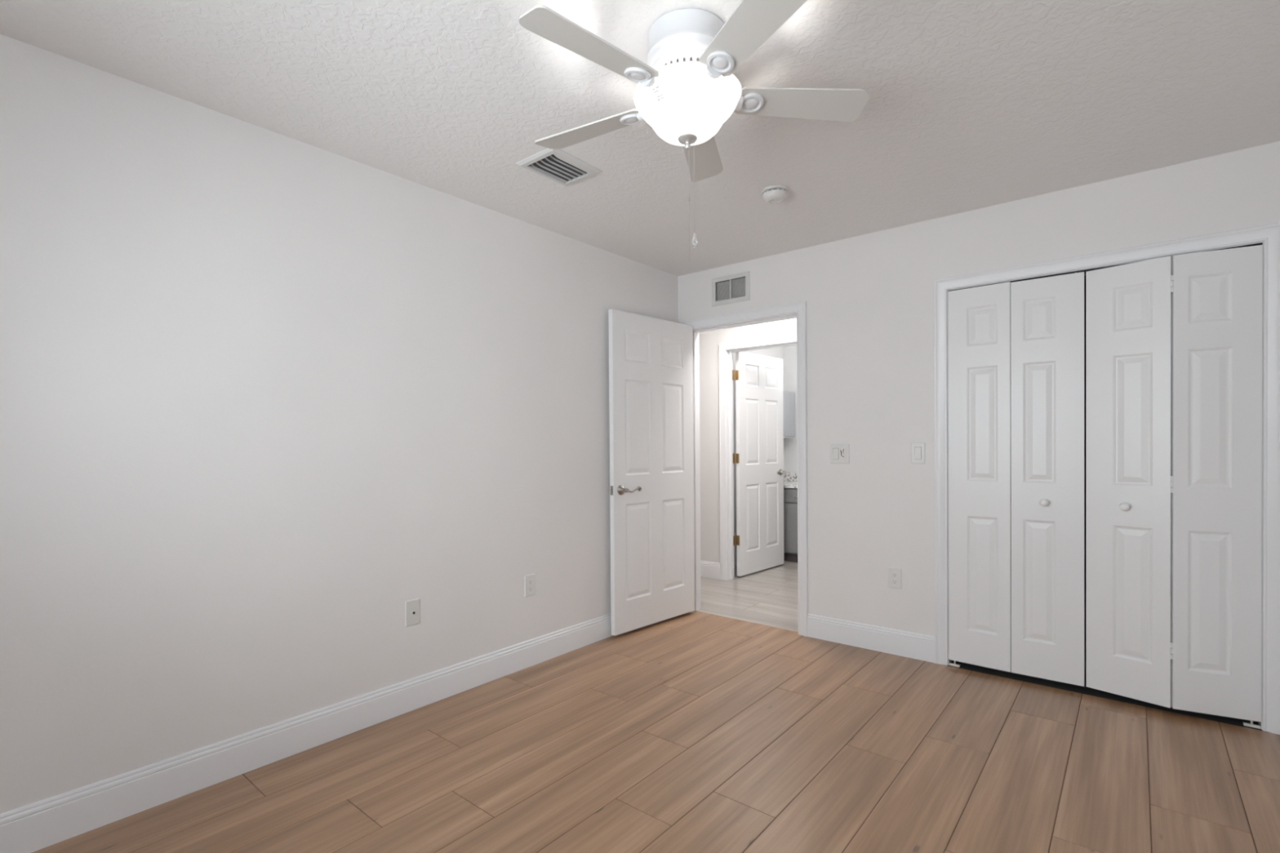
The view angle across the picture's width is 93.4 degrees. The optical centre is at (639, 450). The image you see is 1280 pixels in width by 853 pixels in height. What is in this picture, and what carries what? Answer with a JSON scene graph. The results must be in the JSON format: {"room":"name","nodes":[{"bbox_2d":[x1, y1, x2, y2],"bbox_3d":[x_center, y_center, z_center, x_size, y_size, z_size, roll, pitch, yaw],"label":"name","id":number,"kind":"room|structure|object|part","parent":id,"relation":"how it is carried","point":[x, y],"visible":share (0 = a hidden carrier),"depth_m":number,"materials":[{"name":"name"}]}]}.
{"room":"empty bedroom","nodes":[
{"label":"empty bedroom","id":0,"kind":"room"},
{"bbox_2d":[0,34,678,813],"bbox_3d":[-1.145,-0.013,2.774,0.120,2.460,4.360,0,1,39],"label":"wall","id":1,"kind":"structure","parent":0,"point":[266,395],"depth_m":2.29,"materials":[{"name":"paint"}]},
{"bbox_2d":[0,613,613,852],"bbox_3d":[-1.046,1.125,2.789,0.014,0.142,4.240,0,1,39],"label":"baseboard","id":2,"kind":"structure","parent":1,"relation":"attached to","point":[40,824],"depth_m":2.27,"materials":[{"name":"white paint"}]},
{"bbox_2d":[404,598,419,626],"bbox_3d":[-1.048,0.750,2.787,0.013,0.117,0.072,0,1,39],"label":"outlet","id":3,"kind":"object","parent":1,"relation":"attached to","point":[411,606],"visible":1,"depth_m":2.78,"materials":[{"name":"beige plastic"}]},
{"bbox_2d":[524,573,534,597],"bbox_3d":[-0.607,0.745,3.328,0.007,0.117,0.074,0,1,39],"label":"wall outlet","id":4,"kind":"object","parent":1,"relation":"attached to","point":[529,580],"visible":1,"depth_m":3.32,"materials":[{"name":"white plastic"}]},
{"bbox_2d":[528,586,533,591],"bbox_3d":[-0.605,0.764,3.326,0.002,0.027,0.034,0,1,39],"label":"receptacle","id":5,"kind":"object","parent":4,"relation":"attached to","point":[530,588],"depth_m":3.33,"materials":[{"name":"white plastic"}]},
{"bbox_2d":[528,579,533,584],"bbox_3d":[-0.605,0.725,3.326,0.002,0.027,0.034,0,1,39],"label":"receptacle","id":6,"kind":"object","parent":4,"relation":"attached to","point":[530,581],"depth_m":3.33,"materials":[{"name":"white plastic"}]},
{"bbox_2d":[0,0,1279,276],"bbox_3d":[0.127,-1.293,1.784,3.340,0.100,4.480,0,1,39],"label":"ceiling","id":7,"kind":"structure","parent":0,"point":[971,104],"depth_m":2.10,"materials":[{"name":"white paint"}]},
{"bbox_2d":[515,148,602,186],"bbox_3d":[-0.352,-1.241,2.658,0.234,0.014,0.298,0,1,39],"label":"ceiling vent","id":8,"kind":"object","parent":7,"relation":"in","point":[558,166],"visible":0.99,"depth_m":2.64,"materials":[{"name":"metal"}]},
{"bbox_2d":[519,0,868,259],"bbox_3d":[0.114,-0.905,1.806,1.060,0.675,1.057,0,1,39],"label":"ceiling fan","id":9,"kind":"object","parent":7,"relation":"hanging from","point":[687,88],"visible":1,"depth_m":1.71,"materials":[{"name":"white plastic"}]},
{"bbox_3d":[-0.159,-1.054,1.989,0.401,0.006,0.128,0,13,31],"label":"blade","id":10,"kind":"part","parent":9,"relation":"part of","materials":[{"name":"white wood"}]},
{"bbox_3d":[-0.122,-1.051,1.578,0.401,0.006,0.128,-1,13,-41],"label":"blade","id":11,"kind":"part","parent":9,"relation":"part of","materials":[{"name":"white wood"}]},
{"bbox_3d":[0.142,-1.001,1.810,0.323,0.134,0.323,0,1,39],"label":"lamp shade","id":12,"kind":"part","parent":9,"relation":"part of","materials":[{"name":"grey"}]},
{"bbox_3d":[0.148,-0.738,1.812,0.006,0.340,0.006,0,1,39],"label":"pull chain","id":13,"kind":"part","parent":9,"relation":"part of","materials":[{"name":"silver metal"}]},
{"bbox_3d":[0.163,-0.792,1.812,0.006,0.279,0.006,0,1,39],"label":"pull chain","id":14,"kind":"part","parent":9,"relation":"part of","materials":[{"name":"silver metal"}]},
{"bbox_3d":[0.219,-1.059,2.151,0.128,0.006,0.401,-13,-2,13],"label":"blade","id":15,"kind":"part","parent":9,"relation":"part of","materials":[{"name":"white wood"}]},
{"bbox_3d":[0.280,-1.053,1.487,0.128,0.006,0.401,12,-4,-23],"label":"blade","id":16,"kind":"part","parent":9,"relation":"part of","materials":[{"name":"white wood"}]},
{"bbox_3d":[0.491,-1.058,1.841,0.401,0.006,0.128,0,-11,-5],"label":"blade","id":17,"kind":"part","parent":9,"relation":"part of","materials":[{"name":"white wood"}]},
{"bbox_2d":[760,185,790,204],"bbox_3d":[0.656,-1.233,2.924,0.136,0.050,0.136,0,1,39],"label":"smoke detector","id":18,"kind":"object","parent":7,"relation":"attached to","point":[773,194],"visible":1,"depth_m":2.88,"materials":[{"name":"white plastic"}]},
{"bbox_2d":[764,187,786,192],"bbox_3d":[0.656,-1.243,2.924,0.119,0.007,0.117,0,1,39],"label":"vent","id":19,"kind":"object","parent":18,"relation":"attached to","point":[766,189],"depth_m":2.87,"materials":[{"name":"white plastic"}]},
{"bbox_2d":[31,560,1279,852],"bbox_3d":[0.455,1.189,3.381,4.620,0.020,7.060,0,1,39],"label":"floor","id":20,"kind":"structure","parent":0,"point":[719,726],"depth_m":2.26,"materials":[{"name":"brown wood"}]},
{"bbox_2d":[783,488,797,562],"bbox_3d":[1.912,0.759,6.181,1.225,0.759,0.595,0,1,39],"label":"bathroom vanity","id":21,"kind":"object","parent":20,"relation":"on","point":[790,495],"visible":0.02,"depth_m":6.15,"materials":[{"name":"grey paint"}]},
{"bbox_2d":[783,471,797,488],"bbox_3d":[1.930,0.313,6.181,1.258,0.132,0.600,0,1,39],"label":"countertop","id":22,"kind":"structure","parent":21,"relation":"on","point":[790,478],"depth_m":6.71,"materials":[{"name":"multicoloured stone"}]},
{"bbox_3d":[1.639,0.463,6.061,0.475,0.130,0.017,0,1,39],"label":"cabinet drawer","id":23,"kind":"part","parent":21,"relation":"part of","materials":[{"name":"grey paint"}]},
{"bbox_3d":[1.641,0.790,6.064,0.475,0.495,0.017,0,1,39],"label":"cabinet door","id":24,"kind":"part","parent":21,"relation":"part of","materials":[{"name":"grey paint"}]},
{"bbox_2d":[698,318,796,563],"bbox_3d":[1.019,-0.054,5.231,3.140,2.460,0.115,0,1,39],"label":"wall","id":25,"kind":"structure","parent":0,"point":[708,341],"depth_m":5.46,"materials":[{"name":"paint"}]},
{"bbox_2d":[700,560,719,579],"bbox_3d":[0.248,1.085,5.800,1.229,0.142,0.014,0,1,39],"label":"baseboard","id":26,"kind":"structure","parent":25,"relation":"attached to","point":[708,569],"depth_m":5.47,"materials":[{"name":"white paint"}]},
{"bbox_2d":[718,333,796,580],"bbox_3d":[1.104,0.102,5.152,0.914,2.108,0.134,0,1,39],"label":"door frame","id":27,"kind":"structure","parent":25,"relation":"attached to","point":[726,350],"depth_m":5.37,"materials":[{"name":"white paint"}]},
{"bbox_2d":[732,351,786,576],"bbox_3d":[1.152,0.117,5.703,0.097,2.034,0.815,0,1,44],"label":"door","id":28,"kind":"structure","parent":25,"relation":"in","point":[758,540],"depth_m":5.68,"materials":[{"name":"white paint"}]},
{"bbox_3d":[1.374,0.216,5.902,0.060,0.065,0.168,0,1,43],"label":"handle","id":29,"kind":"part","parent":28,"relation":"part of","materials":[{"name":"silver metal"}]},
{"bbox_2d":[733,346,784,566],"bbox_3d":[1.092,-0.065,6.249,0.120,2.460,1.550,0,1,39],"label":"wall","id":30,"kind":"structure","parent":0,"point":[777,353],"depth_m":5.98,"materials":[{"name":"paint"}]},
{"bbox_2d":[783,345,797,472],"bbox_3d":[2.418,-0.075,6.240,2.420,2.460,0.120,0,1,39],"label":"wall","id":31,"kind":"structure","parent":0,"point":[789,352],"depth_m":6.75,"materials":[{"name":"paint"}]},
{"bbox_2d":[782,390,795,438],"bbox_3d":[1.567,-0.392,6.630,0.130,0.511,0.340,0,1,39],"label":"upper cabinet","id":32,"kind":"object","parent":31,"relation":"attached to","point":[788,397],"visible":0.52,"depth_m":6.61,"materials":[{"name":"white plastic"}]},
{"bbox_2d":[783,471,797,481],"bbox_3d":[2.114,0.293,6.404,1.258,0.100,0.022,0,1,39],"label":"backsplash","id":33,"kind":"structure","parent":31,"relation":"attached to","point":[789,476],"depth_m":6.74,"materials":[{"name":"white stone"}]},
{"bbox_2d":[677,141,1279,636],"bbox_3d":[0.981,-0.041,3.926,4.740,2.460,0.120,0,1,39],"label":"wall","id":34,"kind":"structure","parent":0,"point":[869,297],"depth_m":3.44,"materials":[{"name":"paint"}]},
{"bbox_2d":[711,271,750,306],"bbox_3d":[0.626,-1.101,4.135,0.299,0.194,0.034,0,1,39],"label":"air vent","id":35,"kind":"object","parent":34,"relation":"in","point":[736,291],"visible":1,"depth_m":4.13,"materials":[{"name":"white metal"}]},
{"bbox_3d":[0.636,-1.102,4.147,0.234,0.131,0.003,0,1,39],"label":"filter panel","id":36,"kind":"part","parent":35,"relation":"part of","materials":[{"name":"grey metal"}]},
{"bbox_2d":[680,301,808,636],"bbox_3d":[0.720,0.118,4.143,0.958,2.103,0.157,0,1,39],"label":"door frame","id":37,"kind":"structure","parent":34,"relation":"attached to","point":[797,310],"depth_m":3.83,"materials":[{"name":"white paint"}]},
{"bbox_2d":[608,309,694,635],"bbox_3d":[0.107,0.135,4.040,0.127,2.036,0.804,0,1,44],"label":"door","id":38,"kind":"structure","parent":37,"relation":"attached to","point":[651,433],"depth_m":4.00,"materials":[{"name":"white paint"}]},
{"bbox_3d":[-0.180,0.251,3.767,0.025,0.058,0.010,0,1,44],"label":"latch plate","id":39,"kind":"part","parent":38,"relation":"part of","materials":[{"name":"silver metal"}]},
{"bbox_3d":[-0.061,0.248,3.820,0.060,0.065,0.168,0,1,44],"label":"handle","id":40,"kind":"part","parent":38,"relation":"part of","materials":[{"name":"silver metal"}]},
{"bbox_2d":[830,444,849,463],"bbox_3d":[1.209,0.020,3.655,0.118,0.117,0.011,0,1,39],"label":"double switch","id":41,"kind":"object","parent":34,"relation":"attached to","point":[839,453],"visible":1,"depth_m":3.65,"materials":[{"name":"white plastic"}]},
{"bbox_2d":[807,613,934,662],"bbox_3d":[1.342,1.099,3.561,0.742,0.142,0.014,0,1,39],"label":"baseboard","id":42,"kind":"structure","parent":34,"relation":"attached to","point":[886,640],"depth_m":3.53,"materials":[{"name":"white paint"}]},
{"bbox_2d":[888,567,902,589],"bbox_3d":[1.462,0.733,3.461,0.074,0.117,0.007,0,1,39],"label":"wall outlet","id":43,"kind":"object","parent":34,"relation":"attached to","point":[895,575],"visible":1,"depth_m":3.46,"materials":[{"name":"white plastic"}]},
{"bbox_2d":[891,579,897,584],"bbox_3d":[1.460,0.753,3.459,0.034,0.027,0.002,0,1,39],"label":"receptacle","id":44,"kind":"object","parent":43,"relation":"attached to","point":[893,581],"depth_m":3.46,"materials":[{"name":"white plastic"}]},
{"bbox_2d":[891,572,897,577],"bbox_3d":[1.460,0.714,3.459,0.034,0.027,0.002,0,1,39],"label":"receptacle","id":45,"kind":"object","parent":43,"relation":"attached to","point":[893,574],"depth_m":3.46,"materials":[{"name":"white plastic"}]},
{"bbox_2d":[911,442,924,463],"bbox_3d":[1.553,0.015,3.372,0.072,0.117,0.011,0,1,39],"label":"light switch","id":46,"kind":"object","parent":34,"relation":"attached to","point":[917,449],"visible":1,"depth_m":3.37,"materials":[{"name":"white plastic"}]},
{"bbox_2d":[947,271,1084,686],"bbox_3d":[1.901,0.151,3.082,0.594,2.037,0.072,0,1,39],"label":"door","id":47,"kind":"structure","parent":34,"relation":"in","point":[1016,348],"depth_m":3.06,"materials":[{"name":"white paint"}]},
{"bbox_3d":[1.997,0.257,2.979,0.039,0.039,0.034,0,1,38],"label":"knob","id":48,"kind":"part","parent":47,"relation":"part of","materials":[{"name":"white paint"}]},
{"bbox_2d":[947,242,1262,291],"bbox_3d":[2.154,-0.863,2.919,1.194,0.005,0.075,0,1,39],"label":"trim","id":49,"kind":"structure","parent":34,"relation":"attached to","point":[1261,243],"depth_m":2.91,"materials":[{"name":"white wood"}]},
{"bbox_2d":[933,222,1279,734],"bbox_3d":[2.170,0.119,2.939,1.326,2.102,0.140,0,1,39],"label":"door frame","id":50,"kind":"structure","parent":34,"relation":"attached to","point":[1269,234],"depth_m":2.53,"materials":[{"name":"white paint"}]},
{"bbox_2d":[1085,244,1262,728],"bbox_3d":[2.359,0.152,2.695,0.591,2.037,0.100,0,1,39],"label":"door","id":51,"kind":"structure","parent":34,"relation":"in","point":[1174,344],"depth_m":2.64,"materials":[{"name":"white paint"}]},
{"bbox_3d":[2.223,0.258,2.766,0.034,0.039,0.039,-1,1,-39],"label":"knob","id":52,"kind":"part","parent":51,"relation":"part of","materials":[{"name":"white paint"}]},
{"bbox_2d":[1084,275,1086,648],"bbox_3d":[2.707,-0.050,3.490,1.520,2.460,0.080,0,1,39],"label":"wall","id":53,"kind":"structure","parent":0,"point":[1085,618],"depth_m":3.53,"materials":[{"name":"paint"}]}
]}

